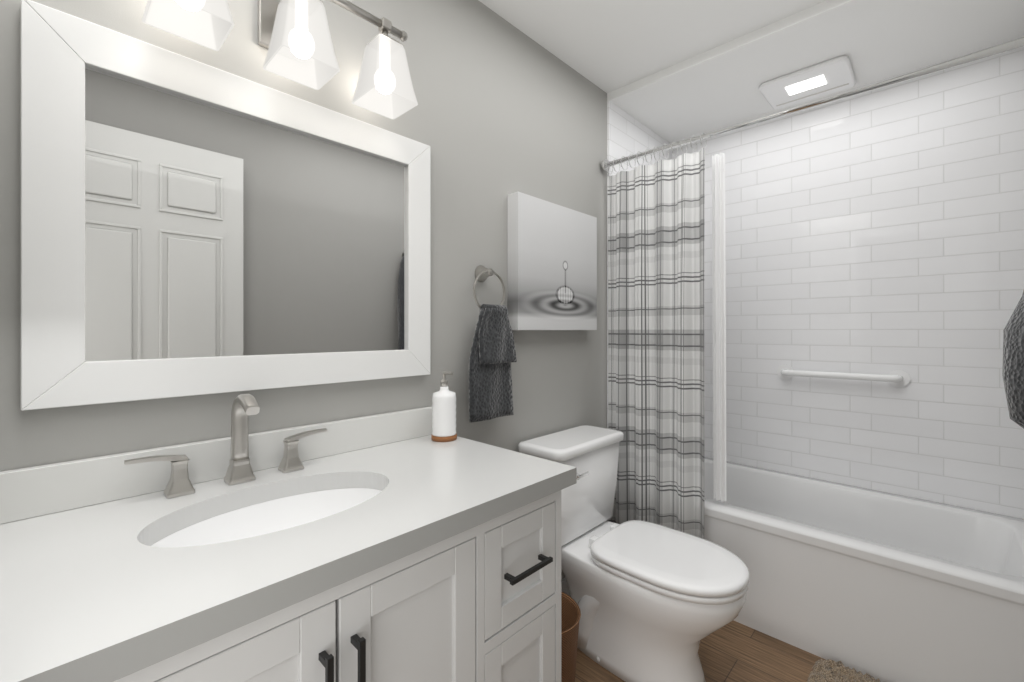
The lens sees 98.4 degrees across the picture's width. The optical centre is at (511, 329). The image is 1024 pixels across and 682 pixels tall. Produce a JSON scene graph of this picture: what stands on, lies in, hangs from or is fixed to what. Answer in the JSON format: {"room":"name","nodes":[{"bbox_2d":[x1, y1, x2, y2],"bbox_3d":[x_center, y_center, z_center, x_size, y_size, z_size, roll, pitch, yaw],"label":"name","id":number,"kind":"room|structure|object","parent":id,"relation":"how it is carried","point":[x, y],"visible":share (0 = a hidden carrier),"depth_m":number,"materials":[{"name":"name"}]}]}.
{"room":"bathroom","nodes":[
{"label":"bathroom","id":0,"kind":"room"},
{"bbox_2d":[0,0,606,579],"bbox_3d":[-0.315,0.000,1.523,0.120,2.440,2.206,0,0,44],"label":"wall","id":1,"kind":"structure","parent":0,"point":[498,114],"depth_m":1.52,"materials":[{"name":"grey paint"}]},
{"bbox_2d":[21,0,429,410],"bbox_3d":[-0.586,-0.229,1.132,0.026,0.749,0.899,0,0,44],"label":"mirror","id":2,"kind":"object","parent":1,"relation":"attached to","point":[190,227],"visible":0.96,"depth_m":1.00,"materials":[{"name":"white paint"}]},
{"bbox_2d":[142,0,417,118],"bbox_3d":[-0.522,-0.759,1.073,0.200,0.282,0.575,0,0,44],"label":"sconce","id":3,"kind":"object","parent":1,"relation":"attached to","point":[294,38],"visible":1,"depth_m":1.06,"materials":[{"name":"white glass"}]},
{"bbox_2d":[469,265,516,422],"bbox_3d":[-0.084,0.040,1.609,0.093,0.560,0.206,0,0,44],"label":"towel ring","id":4,"kind":"object","parent":1,"relation":"attached to","point":[492,356],"visible":1,"depth_m":1.58,"materials":[{"name":"grey fabric"}]},
{"bbox_2d":[508,192,596,329],"bbox_3d":[0.193,-0.268,1.925,0.057,0.535,0.550,0,0,44],"label":"picture","id":5,"kind":"object","parent":1,"relation":"attached to","point":[552,266],"visible":0.93,"depth_m":1.85},
{"bbox_2d":[561,578,569,595],"bbox_3d":[0.129,1.175,1.892,0.012,0.090,1.054,0,0,44],"label":"baseboard","id":6,"kind":"structure","parent":1,"relation":"attached to","point":[565,589],"depth_m":1.99,"materials":[{"name":"white wood"}]},
{"bbox_2d":[607,101,671,520],"bbox_3d":[0.755,0.020,2.634,0.132,2.400,0.880,0,0,44],"label":"tiled wall","id":7,"kind":"structure","parent":0,"point":[627,134],"depth_m":2.39,"materials":[{"name":"white tile"}]},
{"bbox_2d":[575,620,825,681],"bbox_3d":[0.070,1.270,0.739,1.760,0.100,4.566,0,0,44],"label":"floor","id":8,"kind":"structure","parent":0,"point":[733,651],"depth_m":1.63,"materials":[{"name":"brown wood"}]},
{"bbox_2d":[0,394,576,681],"bbox_3d":[-0.392,0.682,0.941,0.567,1.077,1.011,0,0,44],"label":"bathroom vanity","id":9,"kind":"object","parent":8,"relation":"on","point":[399,546],"visible":0.98,"depth_m":0.82,"materials":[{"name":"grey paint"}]},
{"bbox_2d":[124,394,327,498],"bbox_3d":[-0.599,0.244,0.990,0.128,0.201,0.400,0,0,44],"label":"faucet","id":10,"kind":"object","parent":9,"relation":"on","point":[240,479],"depth_m":1.00,"materials":[{"name":"silver metal"}]},
{"bbox_2d":[431,371,456,441],"bbox_3d":[-0.213,0.237,1.396,0.082,0.215,0.080,0,0,44],"label":"soap dispenser","id":11,"kind":"object","parent":9,"relation":"on","point":[443,413],"visible":1,"depth_m":1.37,"materials":[{"name":"white"}]},
{"bbox_2d":[561,592,580,681],"bbox_3d":[0.098,1.062,1.435,0.248,0.313,0.248,0,0,44],"label":"basket","id":12,"kind":"object","parent":8,"relation":"on","point":[570,614],"visible":0.27,"depth_m":1.37,"materials":[{"name":"wicker"}]},
{"bbox_2d":[518,425,749,681],"bbox_3d":[0.459,0.833,1.664,0.779,0.776,0.484,0,0,44],"label":"toilet","id":13,"kind":"object","parent":8,"relation":"on","point":[655,602],"visible":0.96,"depth_m":1.55,"materials":[{"name":"white ceramic"}]},
{"bbox_2d":[807,659,879,681],"bbox_3d":[1.069,1.198,1.191,0.542,0.040,0.732,0,0,44],"label":"bath mat","id":14,"kind":"object","parent":8,"relation":"on","point":[828,670],"visible":0.98,"depth_m":1.53,"materials":[{"name":"beige fabric"}]},
{"bbox_2d":[704,457,1023,681],"bbox_3d":[1.303,0.995,2.021,1.504,0.450,0.766,0,0,44],"label":"bathtub","id":15,"kind":"object","parent":8,"relation":"on","point":[884,586],"visible":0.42,"depth_m":1.66,"materials":[{"name":"white ceramic"}]},
{"bbox_2d":[479,0,1023,142],"bbox_3d":[0.582,-1.250,1.274,1.760,0.140,3.086,0,0,44],"label":"ceiling","id":16,"kind":"structure","parent":0,"point":[669,71],"depth_m":1.83,"materials":[{"name":"white paint"}]},
{"bbox_2d":[759,55,855,108],"bbox_3d":[1.409,-1.167,2.111,0.350,0.024,0.310,0,0,44],"label":"recessed light","id":17,"kind":"object","parent":16,"relation":"in","point":[830,76],"visible":0.98,"depth_m":2.08,"materials":[{"name":"white plastic"},{"name":"frosted light lens"}]},
{"bbox_2d":[672,47,1023,518],"bbox_3d":[1.610,0.020,2.342,1.508,2.400,0.120,0,0,44],"label":"tiled wall","id":18,"kind":"structure","parent":0,"point":[879,231],"depth_m":2.11,"materials":[{"name":"white tile"}]},
{"bbox_2d":[777,364,909,386],"bbox_3d":[1.619,0.225,2.201,0.540,0.080,0.071,0,0,44],"label":"grab rail","id":19,"kind":"object","parent":18,"relation":"attached to","point":[899,378],"visible":1,"depth_m":2.14,"materials":[{"name":"white"}]},
{"bbox_3d":[1.174,0.000,0.708,0.120,2.440,3.086,0,0,44],"label":"wall","id":20,"kind":"structure","parent":0,"visible":0},
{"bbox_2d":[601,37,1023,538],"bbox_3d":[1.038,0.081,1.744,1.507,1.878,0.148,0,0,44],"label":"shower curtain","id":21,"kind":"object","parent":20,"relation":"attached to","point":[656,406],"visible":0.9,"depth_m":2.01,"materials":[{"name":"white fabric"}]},
{"bbox_2d":[1002,290,1023,428],"bbox_3d":[1.360,-0.138,1.112,0.169,0.846,0.227,0,0,44],"label":"towel","id":22,"kind":"object","parent":20,"relation":"attached to","point":[1013,357],"visible":1,"depth_m":1.12,"materials":[{"name":"grey fabric"}]}
]}

